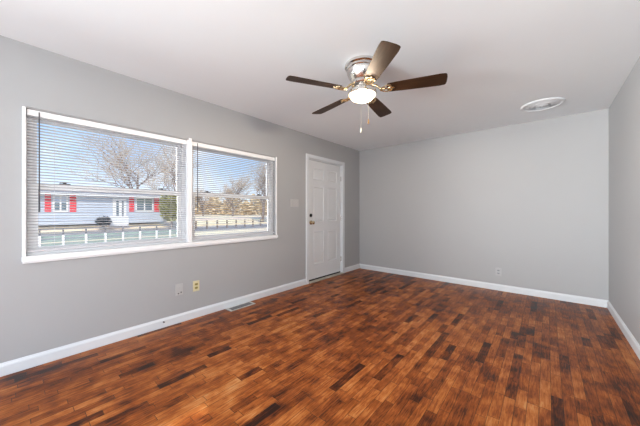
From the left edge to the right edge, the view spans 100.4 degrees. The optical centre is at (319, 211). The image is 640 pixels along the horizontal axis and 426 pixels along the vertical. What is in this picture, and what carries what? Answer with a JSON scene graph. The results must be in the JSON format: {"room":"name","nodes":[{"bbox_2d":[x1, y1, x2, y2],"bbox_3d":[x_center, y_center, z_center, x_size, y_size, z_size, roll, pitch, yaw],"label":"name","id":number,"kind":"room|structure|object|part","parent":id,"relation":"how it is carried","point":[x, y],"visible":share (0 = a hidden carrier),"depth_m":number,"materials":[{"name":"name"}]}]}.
{"room":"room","nodes":[
{"label":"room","id":0,"kind":"room"},
{"bbox_2d":[0,35,358,362],"bbox_3d":[-1.362,0.020,3.107,0.150,2.560,6.567,0,0,40],"label":"wall","id":1,"kind":"structure","parent":0,"point":[44,306],"depth_m":2.47,"materials":[{"name":"grey paint"}]},
{"bbox_2d":[26,110,184,254],"bbox_3d":[-1.899,-0.216,2.514,0.090,1.122,1.177,0,0,40],"label":"window","id":2,"kind":"structure","parent":1,"relation":"in","point":[181,203],"depth_m":2.27,"materials":[{"name":"white plastic"}]},
{"bbox_3d":[-1.916,-0.460,2.528,0.028,0.570,1.113,0,0,40],"label":"sash","id":3,"kind":"part","parent":2,"relation":"part of","materials":[{"name":"white plastic"}]},
{"bbox_3d":[-1.890,0.047,2.506,0.030,0.540,1.113,0,0,40],"label":"sash","id":4,"kind":"part","parent":2,"relation":"part of","materials":[{"name":"clear glass"}]},
{"bbox_2d":[27,109,186,251],"bbox_3d":[-1.838,-0.233,2.462,0.045,1.085,1.171,0,0,40],"label":"blind","id":5,"kind":"object","parent":2,"relation":"attached to","point":[33,113],"visible":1,"depth_m":2.34,"materials":[{"name":"white plastic"}]},
{"bbox_3d":[-1.843,0.303,2.466,0.024,0.013,1.167,0,0,40],"label":"rail","id":6,"kind":"part","parent":5,"relation":"part of","materials":[{"name":"white plastic"}]},
{"bbox_3d":[-1.842,-0.752,2.466,0.034,0.046,1.171,0,0,40],"label":"head rail","id":7,"kind":"part","parent":5,"relation":"part of","materials":[{"name":"white plastic"}]},
{"bbox_2d":[22,106,276,255],"bbox_3d":[-1.418,-0.224,2.914,0.014,1.118,2.453,0,0,40],"label":"trim","id":8,"kind":"structure","parent":1,"relation":"attached to","point":[23,107],"depth_m":1.99,"materials":[{"name":"white plastic"}]},
{"bbox_2d":[22,104,276,156],"bbox_3d":[-1.419,-0.790,2.915,0.012,0.014,2.453,0,0,40],"label":"trim","id":9,"kind":"structure","parent":1,"relation":"attached to","point":[22,104],"depth_m":2.50,"materials":[{"name":"white paint"}]},
{"bbox_2d":[22,235,277,263],"bbox_3d":[-1.431,0.362,2.926,0.089,0.054,2.457,0,0,40],"label":"trim","id":10,"kind":"structure","parent":1,"relation":"attached to","point":[36,258],"depth_m":2.48,"materials":[{"name":"white plastic"}]},
{"bbox_2d":[0,279,305,376],"bbox_3d":[-1.828,1.132,2.433,0.014,0.092,4.935,0,0,40],"label":"baseboard","id":11,"kind":"structure","parent":1,"relation":"attached to","point":[16,365],"depth_m":2.45,"materials":[{"name":"white wood"}]},
{"bbox_2d":[175,283,182,295],"bbox_3d":[-1.491,0.828,2.828,0.015,0.120,0.078,0,0,40],"label":"cable plate","id":12,"kind":"object","parent":1,"relation":"attached to","point":[178,287],"visible":1,"depth_m":2.82,"materials":[{"name":"white plastic"}]},
{"bbox_2d":[185,138,191,241],"bbox_3d":[-1.471,-0.232,2.955,0.160,1.134,0.049,0,0,40],"label":"trim","id":13,"kind":"structure","parent":1,"relation":"attached to","point":[188,147],"depth_m":2.91,"materials":[{"name":"white plastic"}]},
{"bbox_2d":[193,280,198,291],"bbox_3d":[-1.377,0.828,2.967,0.009,0.116,0.072,0,0,40],"label":"wall outlet","id":14,"kind":"object","parent":1,"relation":"attached to","point":[195,283],"visible":1,"depth_m":2.96,"materials":[{"name":"beige plastic"}]},
{"bbox_2d":[192,146,272,240],"bbox_3d":[-1.102,-0.216,3.451,0.090,1.122,1.184,0,0,40],"label":"window","id":15,"kind":"structure","parent":1,"relation":"in","point":[209,194],"depth_m":3.52,"materials":[{"name":"white plastic"}]},
{"bbox_3d":[-1.119,-0.460,3.466,0.028,0.570,1.120,0,0,40],"label":"sash","id":16,"kind":"part","parent":15,"relation":"part of","materials":[{"name":"white plastic"}]},
{"bbox_3d":[-1.092,0.047,3.443,0.030,0.540,1.120,0,0,40],"label":"sash","id":17,"kind":"part","parent":15,"relation":"part of","materials":[{"name":"clear glass"}]},
{"bbox_2d":[192,141,274,238],"bbox_3d":[-1.041,-0.233,3.399,0.045,1.085,1.178,0,0,40],"label":"blind","id":18,"kind":"object","parent":15,"relation":"attached to","point":[195,144],"visible":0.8,"depth_m":3.30,"materials":[{"name":"white plastic"}]},
{"bbox_3d":[-1.046,0.303,3.403,0.024,0.013,1.174,0,0,40],"label":"rail","id":19,"kind":"part","parent":18,"relation":"part of","materials":[{"name":"white plastic"}]},
{"bbox_3d":[-1.045,-0.752,3.403,0.034,0.046,1.178,0,0,40],"label":"head rail","id":20,"kind":"part","parent":18,"relation":"part of","materials":[{"name":"white plastic"}]},
{"bbox_2d":[291,199,298,206],"bbox_3d":[-0.388,-0.132,4.123,0.016,0.116,0.165,0,0,40],"label":"light switch","id":21,"kind":"object","parent":1,"relation":"attached to","point":[294,202],"visible":1,"depth_m":4.12,"materials":[{"name":"white plastic"}]},
{"bbox_2d":[306,153,344,283],"bbox_3d":[0.079,0.120,4.758,0.204,2.120,1.072,0,0,40],"label":"door","id":22,"kind":"structure","parent":1,"relation":"in","point":[325,181],"depth_m":4.72,"materials":[{"name":"white paint"}]},
{"bbox_2d":[345,264,359,272],"bbox_3d":[0.649,1.132,5.343,0.014,0.092,0.555,0,0,40],"label":"baseboard","id":23,"kind":"structure","parent":1,"relation":"attached to","point":[357,266],"depth_m":5.33,"materials":[{"name":"white wood"}]},
{"bbox_2d":[0,268,639,425],"bbox_3d":[0.047,1.240,1.908,3.550,0.120,6.567,0,0,40],"label":"floor","id":24,"kind":"structure","parent":0,"point":[357,347],"depth_m":2.00,"materials":[{"name":"brown wood"}]},
{"bbox_2d":[226,301,255,311],"bbox_3d":[-0.983,1.176,3.312,0.128,0.007,0.352,0,0,40],"label":"floor vent","id":25,"kind":"object","parent":24,"relation":"in","point":[233,308],"visible":1,"depth_m":3.30,"materials":[{"name":"metal"}]},
{"bbox_2d":[0,0,639,150],"bbox_3d":[0.047,-1.335,1.908,3.850,0.150,6.867,0,0,40],"label":"ceiling","id":26,"kind":"structure","parent":0,"point":[498,57],"depth_m":2.09,"materials":[{"name":"white paint"}]},
{"bbox_2d":[286,41,447,132],"bbox_3d":[0.375,-0.952,2.326,1.291,0.614,1.262,0,0,40],"label":"ceiling fan","id":27,"kind":"object","parent":26,"relation":"hanging from","point":[362,71],"visible":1,"depth_m":2.18,"materials":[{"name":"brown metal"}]},
{"bbox_3d":[-0.042,-1.034,2.144,0.459,0.006,0.136,0,12,-21],"label":"blade","id":28,"kind":"part","parent":27,"relation":"part of","materials":[{"name":"brown wood"}]},
{"bbox_3d":[0.099,-1.034,2.641,0.136,0.006,0.459,-15,9,-37],"label":"blade","id":29,"kind":"part","parent":27,"relation":"part of","materials":[{"name":"brown wood"}]},
{"bbox_3d":[0.364,-0.975,2.296,0.218,0.062,0.218,0,0,40],"label":"lamp shade","id":30,"kind":"part","parent":27,"relation":"part of","materials":[{"name":"white glass"}]},
{"bbox_3d":[0.591,-1.034,2.667,0.136,0.006,0.459,-14,-7,31],"label":"blade","id":31,"kind":"part","parent":27,"relation":"part of","materials":[{"name":"brown wood"}]},
{"bbox_3d":[0.414,-1.034,1.865,0.136,0.006,0.459,12,-1,-6],"label":"blade","id":32,"kind":"part","parent":27,"relation":"part of","materials":[{"name":"brown wood"}]},
{"bbox_3d":[0.774,-1.034,2.152,0.459,0.006,0.136,0,-12,19],"label":"blade","id":33,"kind":"part","parent":27,"relation":"part of","materials":[{"name":"brown wood"}]},
{"bbox_2d":[520,97,564,111],"bbox_3d":[2.616,-1.248,3.144,0.410,0.024,0.410,0,0,40],"label":"ceiling vent","id":34,"kind":"object","parent":26,"relation":"in","point":[547,103],"visible":1,"depth_m":3.11,"materials":[{"name":"white paint"}]},
{"bbox_2d":[359,108,608,299],"bbox_3d":[2.224,0.020,4.466,3.850,2.560,0.150,0,0,40],"label":"wall","id":35,"kind":"structure","parent":0,"point":[529,201],"depth_m":3.98,"materials":[{"name":"grey paint"}]},
{"bbox_2d":[360,264,607,307],"bbox_3d":[2.170,1.132,4.403,3.550,0.092,0.014,0,0,40],"label":"baseboard","id":36,"kind":"structure","parent":35,"relation":"attached to","point":[525,291],"depth_m":3.97,"materials":[{"name":"white wood"}]},
{"bbox_2d":[496,268,500,275],"bbox_3d":[2.666,0.902,3.984,0.072,0.116,0.009,0,0,40],"label":"wall outlet","id":37,"kind":"object","parent":35,"relation":"attached to","point":[498,270],"visible":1,"depth_m":3.98,"materials":[{"name":"white plastic"}]},
{"bbox_2d":[609,57,639,344],"bbox_3d":[1.456,0.020,0.709,0.150,2.560,6.567,0,0,40],"label":"wall","id":38,"kind":"structure","parent":0,"point":[624,111],"depth_m":2.56,"materials":[{"name":"grey paint"}]},
{"bbox_2d":[607,300,639,359],"bbox_3d":[1.863,1.132,1.314,0.014,0.092,5.117,0,0,40],"label":"baseboard","id":39,"kind":"structure","parent":38,"relation":"attached to","point":[630,338],"depth_m":2.51,"materials":[{"name":"white wood"}]},
{"label":"outside","id":40,"kind":"structure","parent":0,"visible":0},
{"bbox_2d":[38,213,266,243],"bbox_3d":[-9.132,0.980,86.560,119.840,1.600,200.000,0,0,40],"label":"ground","id":41,"kind":"structure","parent":40,"point":[221,217],"depth_m":24.10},
{"bbox_2d":[38,190,164,224],"bbox_3d":[-24.988,-0.500,18.425,7.510,3.000,24.472,0,0,40],"label":"house","id":42,"kind":"structure","parent":41,"relation":"on","point":[49,208],"depth_m":21.35,"materials":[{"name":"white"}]},
{"bbox_2d":[45,194,50,211],"bbox_3d":[-19.855,-0.621,19.462,0.041,1.287,0.328,0,0,40],"label":"shutter","id":43,"kind":"object","parent":42,"relation":"hanging from","point":[48,207],"depth_m":19.47,"materials":[{"name":"red wood"}]},
{"bbox_2d":[55,196,65,202],"bbox_3d":[-19.424,-0.923,19.962,0.009,0.503,0.636,0,0,40],"label":"roller shade","id":44,"kind":"object","parent":42,"relation":"hanging from","point":[55,196],"depth_m":19.95,"materials":[{"name":"white"}]},
{"bbox_3d":[-19.436,-0.621,19.972,0.019,1.187,0.736,0,0,40],"label":"pane","id":45,"kind":"part","parent":42,"relation":"part of","materials":[{"name":"grey glass"}]},
{"bbox_2d":[70,195,75,211],"bbox_3d":[-18.977,-0.621,20.494,0.041,1.287,0.375,0,0,40],"label":"shutter","id":46,"kind":"object","parent":42,"relation":"hanging from","point":[71,198],"depth_m":20.48,"materials":[{"name":"red wood"}]},
{"bbox_3d":[-17.070,-0.125,22.713,0.069,1.950,0.943,0,0,40],"label":"door","id":47,"kind":"part","parent":42,"relation":"part of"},
{"bbox_2d":[116,201,123,215],"bbox_3d":[-17.020,-0.200,22.710,0.009,1.400,0.525,0,0,40],"label":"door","id":48,"kind":"structure","parent":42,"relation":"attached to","point":[117,209],"depth_m":22.73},
{"bbox_2d":[129,197,133,211],"bbox_3d":[-16.514,-0.633,23.388,0.041,1.283,0.370,0,0,40],"label":"shutter","id":49,"kind":"object","parent":42,"relation":"hanging from","point":[130,202],"depth_m":23.37,"materials":[{"name":"red wood"}]},
{"bbox_2d":[137,199,151,202],"bbox_3d":[-15.876,-0.934,24.132,0.009,0.502,1.194,0,0,40],"label":"roller shade","id":50,"kind":"object","parent":42,"relation":"hanging from","point":[142,200],"depth_m":24.15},
{"bbox_3d":[-15.888,-0.633,24.141,0.019,1.183,1.294,0,0,40],"label":"pane","id":51,"kind":"part","parent":42,"relation":"part of","materials":[{"name":"grey glass"}]},
{"bbox_2d":[154,198,158,211],"bbox_3d":[-15.238,-0.633,24.887,0.041,1.283,0.419,0,0,40],"label":"shutter","id":52,"kind":"object","parent":42,"relation":"hanging from","point":[155,199],"depth_m":24.86,"materials":[{"name":"red wood"}]},
{"bbox_2d":[94,216,111,228],"bbox_3d":[-16.780,0.831,20.692,1.050,1.008,1.084,0,0,12],"label":"round shrub","id":53,"kind":"object","parent":41,"relation":"on","point":[107,219],"visible":0.7,"depth_m":20.46,"materials":[{"name":"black plant"}]},
{"bbox_2d":[38,224,176,245],"bbox_3d":[-12.354,1.365,15.098,0.135,1.030,8.966,0,0,40],"label":"fence","id":54,"kind":"object","parent":41,"relation":"on","point":[156,235],"visible":0.44,"depth_m":15.17,"materials":[{"name":"white wood"}]},
{"bbox_3d":[-12.381,0.880,15.121,0.044,0.060,8.866,0,0,40],"label":"rail","id":55,"kind":"part","parent":54,"relation":"part of","materials":[{"name":"white wood"}]},
{"bbox_3d":[-12.381,1.080,15.121,0.044,0.060,8.866,0,0,40],"label":"rail","id":56,"kind":"part","parent":54,"relation":"part of","materials":[{"name":"white wood"}]},
{"bbox_2d":[46,129,173,188],"bbox_3d":[-29.815,-6.828,39.774,16.014,15.881,13.982,0,0,-37],"label":"bare tree","id":57,"kind":"object","parent":41,"relation":"on","point":[138,174],"visible":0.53,"depth_m":39.28,"materials":[{"name":"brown plant"}]},
{"bbox_2d":[158,195,176,226],"bbox_3d":[-13.436,-0.257,24.172,1.837,3.280,2.364,0,0,40],"label":"leafy tree","id":58,"kind":"object","parent":41,"relation":"on","point":[171,206],"visible":0.53,"depth_m":23.72,"materials":[{"name":"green plant"}]},
{"bbox_2d":[142,144,202,202],"bbox_3d":[-32.078,-7.553,56.881,13.706,17.352,13.620,0,0,6],"label":"bare tree","id":59,"kind":"object","parent":41,"relation":"on","point":[164,172],"visible":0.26,"depth_m":56.53,"materials":[{"name":"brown plant"}]},
{"bbox_2d":[194,187,213,215],"bbox_3d":[-19.289,-1.552,42.168,5.051,5.470,6.089,0,0,-1],"label":"bare tree","id":60,"kind":"object","parent":41,"relation":"on","point":[196,187],"visible":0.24,"depth_m":42.71,"materials":[{"name":"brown plant"}]},
{"bbox_2d":[195,194,266,214],"bbox_3d":[-18.070,-1.289,54.976,24.916,4.604,6.902,0,0,0],"label":"scrub","id":61,"kind":"object","parent":41,"relation":"on","point":[216,200],"visible":0.32,"depth_m":52.96,"materials":[{"name":"beige plant"}]},
{"bbox_2d":[195,219,266,228],"bbox_3d":[-8.479,1.275,27.000,0.140,0.850,8.228,0,0,40],"label":"fence","id":62,"kind":"object","parent":41,"relation":"on","point":[216,221],"visible":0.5,"depth_m":26.23,"materials":[{"name":"white wood"}]},
{"bbox_3d":[-8.441,1.100,26.967,0.040,0.360,8.108,0,0,40],"label":"rail","id":63,"kind":"part","parent":62,"relation":"part of","materials":[{"name":"white wood"}]},
{"bbox_2d":[219,173,253,215],"bbox_3d":[-13.037,-2.472,41.772,5.889,7.384,7.405,0,0,-42],"label":"bare tree","id":64,"kind":"object","parent":41,"relation":"on","point":[226,192],"visible":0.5,"depth_m":41.87,"materials":[{"name":"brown plant"}]},
{"bbox_2d":[248,162,265,221],"bbox_3d":[-5.841,-3.160,31.015,6.052,8.747,9.338,0,0,-7],"label":"bare tree","id":65,"kind":"object","parent":41,"relation":"on","point":[263,212],"visible":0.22,"depth_m":30.47,"materials":[{"name":"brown plant"}]},
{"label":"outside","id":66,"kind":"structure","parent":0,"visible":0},
{"bbox_2d":[109,216,128,225],"bbox_3d":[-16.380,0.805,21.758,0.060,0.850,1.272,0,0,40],"label":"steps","id":67,"kind":"structure","parent":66,"point":[124,220],"depth_m":21.75,"materials":[{"name":"white concrete"}]},
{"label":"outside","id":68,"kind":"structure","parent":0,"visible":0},
{"bbox_2d":[38,224,266,239],"bbox_3d":[-5.410,1.615,30.867,3.700,0.200,100.000,0,0,40],"label":"road","id":69,"kind":"structure","parent":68,"point":[262,225],"depth_m":21.80,"materials":[{"name":"grey asphalt"}]}
]}

